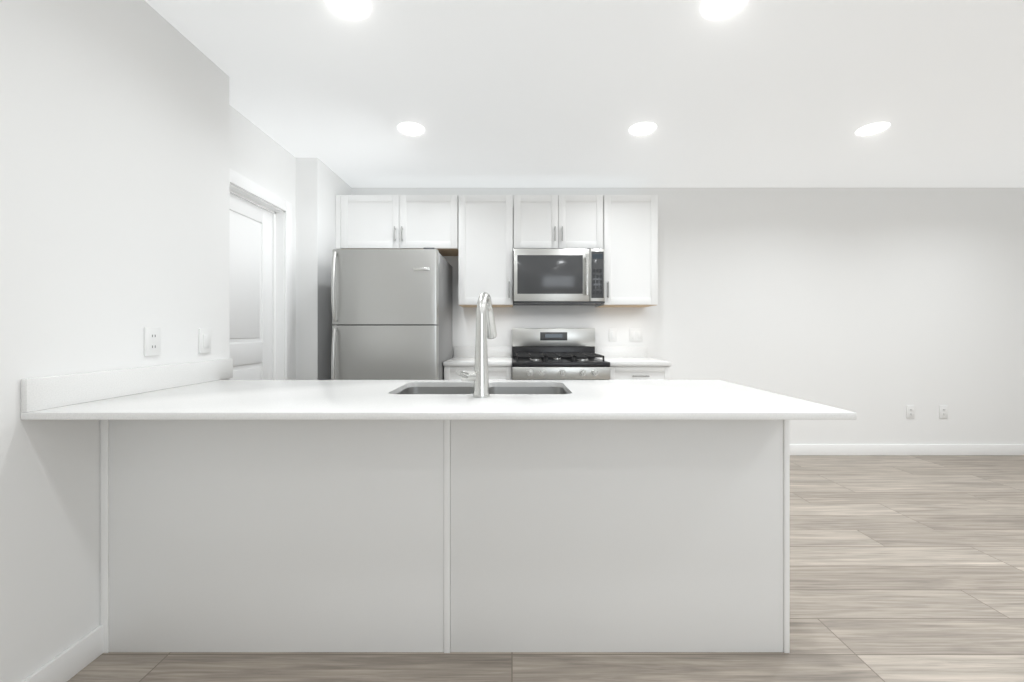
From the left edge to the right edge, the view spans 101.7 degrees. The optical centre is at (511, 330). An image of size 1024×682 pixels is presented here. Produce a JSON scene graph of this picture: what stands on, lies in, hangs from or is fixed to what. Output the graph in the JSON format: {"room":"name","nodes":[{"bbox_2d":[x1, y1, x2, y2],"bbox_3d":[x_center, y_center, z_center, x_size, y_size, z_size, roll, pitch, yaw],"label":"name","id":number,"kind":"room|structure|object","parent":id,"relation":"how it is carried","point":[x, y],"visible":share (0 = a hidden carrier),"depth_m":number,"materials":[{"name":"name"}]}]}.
{"room":"kitchen","nodes":[
{"label":"kitchen","id":0,"kind":"room"},
{"bbox_2d":[0,0,350,681],"bbox_3d":[-1.620,-0.085,0.325,0.300,2.470,7.050,0,0,0],"label":"wall","id":1,"kind":"structure","parent":0,"point":[114,178],"depth_m":1.45,"materials":[{"name":"white paint"}]},
{"bbox_2d":[21,625,102,681],"bbox_3d":[-1.463,1.100,-0.856,0.014,0.100,4.688,0,0,0],"label":"baseboard","id":2,"kind":"structure","parent":1,"relation":"attached to","point":[69,663],"depth_m":1.38,"materials":[{"name":"white wood"}]},
{"bbox_2d":[21,358,232,411],"bbox_3d":[-1.459,0.195,1.706,0.018,0.100,0.921,0,0,0],"label":"backsplash","id":3,"kind":"structure","parent":1,"relation":"attached to","point":[49,391],"depth_m":1.51,"materials":[{"name":"white stone"}]},
{"bbox_2d":[144,327,160,355],"bbox_3d":[-1.464,0.045,1.700,0.010,0.116,0.072,0,0,0],"label":"outlet","id":4,"kind":"object","parent":1,"relation":"attached to","point":[152,341],"visible":1,"depth_m":1.69,"materials":[{"name":"white plastic"}]},
{"bbox_2d":[199,329,210,353],"bbox_3d":[-1.464,0.050,1.990,0.012,0.116,0.072,0,0,0],"label":"light switch","id":5,"kind":"object","parent":1,"relation":"attached to","point":[204,340],"visible":1,"depth_m":1.98,"materials":[{"name":"white plastic"}]},
{"bbox_2d":[230,105,295,379],"bbox_3d":[-1.710,-0.085,2.675,0.120,2.470,1.010,0,0,0],"label":"wall","id":6,"kind":"structure","parent":0,"point":[258,156],"depth_m":2.81,"materials":[{"name":"white paint"}]},
{"bbox_2d":[230,193,271,379],"bbox_3d":[-1.716,0.143,2.625,0.092,1.990,0.774,0,0,0],"label":"door","id":7,"kind":"structure","parent":6,"relation":"in","point":[251,289],"depth_m":2.76,"materials":[{"name":"white wood"}]},
{"bbox_2d":[230,168,291,379],"bbox_3d":[-1.702,0.104,2.625,0.136,2.092,0.954,0,0,0],"label":"door frame","id":8,"kind":"structure","parent":6,"relation":"attached to","point":[256,194],"depth_m":3.02,"materials":[{"name":"white wood"}]},
{"bbox_2d":[67,455,1023,681],"bbox_3d":[1.950,1.190,0.325,7.700,0.080,7.450,0,0,0],"label":"floor","id":9,"kind":"structure","parent":0,"point":[906,568],"depth_m":1.70,"materials":[{"name":"brown wood"}]},
{"bbox_2d":[331,248,451,379],"bbox_3d":[-0.917,0.277,3.364,0.759,1.747,0.872,0,0,0],"label":"fridge","id":10,"kind":"object","parent":9,"relation":"on","point":[391,314],"visible":0.69,"depth_m":2.99,"materials":[{"name":"grey metal"}]},
{"bbox_2d":[100,420,789,652],"bbox_3d":[-0.239,0.709,1.763,2.458,0.883,0.554,0,0,0],"label":"kitchen island","id":11,"kind":"object","parent":9,"relation":"on","point":[477,510],"depth_m":1.49,"materials":[{"name":"white wood"}]},
{"bbox_2d":[21,380,856,419],"bbox_3d":[-0.219,0.256,1.657,2.498,0.022,0.825,0,0,0],"label":"island countertop","id":12,"kind":"structure","parent":11,"relation":"on","point":[214,399],"depth_m":1.40,"materials":[{"name":"white stone"}]},
{"bbox_2d":[453,292,496,395],"bbox_3d":[-0.128,0.047,1.601,0.129,0.394,0.349,0,0,0],"label":"faucet","id":13,"kind":"object","parent":12,"relation":"on","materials":[{"name":"silver metal"}]},
{"bbox_2d":[397,384,564,391],"bbox_3d":[-0.125,0.360,1.790,0.760,0.209,0.410,0,0,0],"label":"sink","id":14,"kind":"object","parent":12,"relation":"in","point":[408,387],"depth_m":1.98,"materials":[{"name":"silver metal"}]},
{"bbox_2d":[443,346,511,379],"bbox_3d":[-0.267,0.647,3.534,0.532,1.005,0.626,0,0,0],"label":"base cabinet","id":15,"kind":"object","parent":9,"relation":"on","point":[499,362],"visible":0.25,"depth_m":3.26,"materials":[{"name":"white wood"}]},
{"bbox_2d":[512,328,609,379],"bbox_3d":[0.378,0.564,3.479,0.749,1.172,0.712,0,0,0],"label":"range","id":16,"kind":"object","parent":9,"relation":"on","point":[554,354],"visible":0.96,"depth_m":3.49,"materials":[{"name":"grey metal"}]},
{"bbox_2d":[595,346,671,379],"bbox_3d":[0.998,0.647,3.534,0.483,1.005,0.626,0,0,0],"label":"base cabinet","id":17,"kind":"object","parent":9,"relation":"on","point":[631,363],"visible":0.35,"depth_m":3.26,"materials":[{"name":"white wood"}]},
{"bbox_2d":[144,0,1023,187],"bbox_3d":[1.950,-1.370,0.325,7.700,0.100,7.450,0,0,0],"label":"ceiling","id":18,"kind":"structure","parent":0,"point":[571,93],"depth_m":2.28,"materials":[{"name":"white paint"}]},
{"bbox_2d":[326,0,369,19],"bbox_3d":[-0.660,-1.315,1.680,0.170,0.008,0.170,0,0,0],"label":"recessed light","id":19,"kind":"object","parent":18,"relation":"in","point":[354,9],"visible":1,"depth_m":1.70,"materials":[{"name":"white"}]},
{"bbox_2d":[398,122,423,135],"bbox_3d":[-0.660,-1.315,2.730,0.170,0.008,0.170,0,0,0],"label":"recessed light","id":20,"kind":"object","parent":18,"relation":"in","point":[411,129],"visible":1,"depth_m":2.73,"materials":[{"name":"white"}]},
{"bbox_2d":[629,122,655,135],"bbox_3d":[0.855,-1.315,2.730,0.170,0.008,0.170,0,0,0],"label":"recessed light","id":21,"kind":"object","parent":18,"relation":"in","point":[642,129],"visible":1,"depth_m":2.73,"materials":[{"name":"white plastic"}]},
{"bbox_2d":[701,0,746,19],"bbox_3d":[0.855,-1.315,1.680,0.170,0.008,0.170,0,0,0],"label":"recessed light","id":22,"kind":"object","parent":18,"relation":"in","point":[716,9],"visible":1,"depth_m":1.70,"materials":[{"name":"white"}]},
{"bbox_2d":[856,122,889,135],"bbox_3d":[2.360,-1.315,2.730,0.170,0.008,0.170,0,0,0],"label":"recessed light","id":23,"kind":"object","parent":18,"relation":"in","point":[875,128],"visible":1,"depth_m":2.73,"materials":[{"name":"white"}]},
{"bbox_2d":[351,188,1023,443],"bbox_3d":[1.975,-0.085,3.910,7.490,2.470,0.120,0,0,0],"label":"wall","id":24,"kind":"structure","parent":0,"point":[877,310],"depth_m":3.85,"materials":[{"name":"white paint"}]},
{"bbox_2d":[336,195,467,306],"bbox_3d":[-0.937,-0.677,3.674,1.089,0.925,0.348,0,0,0],"label":"upper cabinet","id":25,"kind":"object","parent":24,"relation":"attached to","point":[439,222],"depth_m":3.51,"materials":[{"name":"white wood"}]},
{"bbox_2d":[468,195,515,306],"bbox_3d":[-0.222,-0.677,3.674,0.464,0.925,0.348,0,0,0],"label":"upper cabinet","id":26,"kind":"object","parent":24,"relation":"attached to","point":[482,237],"depth_m":3.51,"materials":[{"name":"white wood"}]},
{"bbox_2d":[516,195,611,306],"bbox_3d":[0.390,-0.677,3.674,0.883,0.925,0.348,0,0,0],"label":"upper cabinet","id":27,"kind":"object","parent":24,"relation":"attached to","point":[542,221],"depth_m":3.50,"materials":[{"name":"white wood"}]},
{"bbox_2d":[514,249,604,304],"bbox_3d":[0.390,-0.451,3.615,0.752,0.451,0.463,0,0,0],"label":"microwave","id":28,"kind":"object","parent":27,"relation":"attached to","point":[559,276],"visible":1,"depth_m":3.43,"materials":[{"name":"grey metal"}]},
{"bbox_2d":[609,329,616,340],"bbox_3d":[0.930,0.042,3.844,0.072,0.116,0.012,0,0,0],"label":"light switch","id":29,"kind":"object","parent":24,"relation":"attached to","point":[612,334],"visible":1,"depth_m":3.84,"materials":[{"name":"white plastic"}]},
{"bbox_2d":[612,195,657,306],"bbox_3d":[0.999,-0.677,3.674,0.456,0.925,0.348,0,0,0],"label":"upper cabinet","id":30,"kind":"object","parent":24,"relation":"attached to","point":[634,217],"depth_m":3.51,"materials":[{"name":"white wood"}]},
{"bbox_2d":[630,329,642,340],"bbox_3d":[1.145,0.042,3.844,0.118,0.118,0.012,0,0,0],"label":"light switch","id":31,"kind":"object","parent":24,"relation":"attached to","point":[636,334],"visible":1,"depth_m":3.84,"materials":[{"name":"white plastic"}]},
{"bbox_2d":[790,444,1023,454],"bbox_3d":[3.430,1.100,3.843,4.340,0.100,0.014,0,0,0],"label":"baseboard","id":32,"kind":"structure","parent":24,"relation":"attached to","point":[906,449],"depth_m":3.84,"materials":[{"name":"white wood"}]},
{"bbox_2d":[906,406,914,417],"bbox_3d":[3.675,0.750,3.845,0.072,0.116,0.010,0,0,0],"label":"electrical outlet","id":33,"kind":"object","parent":24,"relation":"attached to","point":[910,411],"visible":1,"depth_m":3.84,"materials":[{"name":"white plastic"}]},
{"bbox_2d":[939,406,947,417],"bbox_3d":[3.980,0.750,3.845,0.072,0.116,0.010,0,0,0],"label":"electrical outlet","id":34,"kind":"object","parent":24,"relation":"attached to","point":[943,411],"visible":1,"depth_m":3.84,"materials":[{"name":"white plastic"}]}
]}

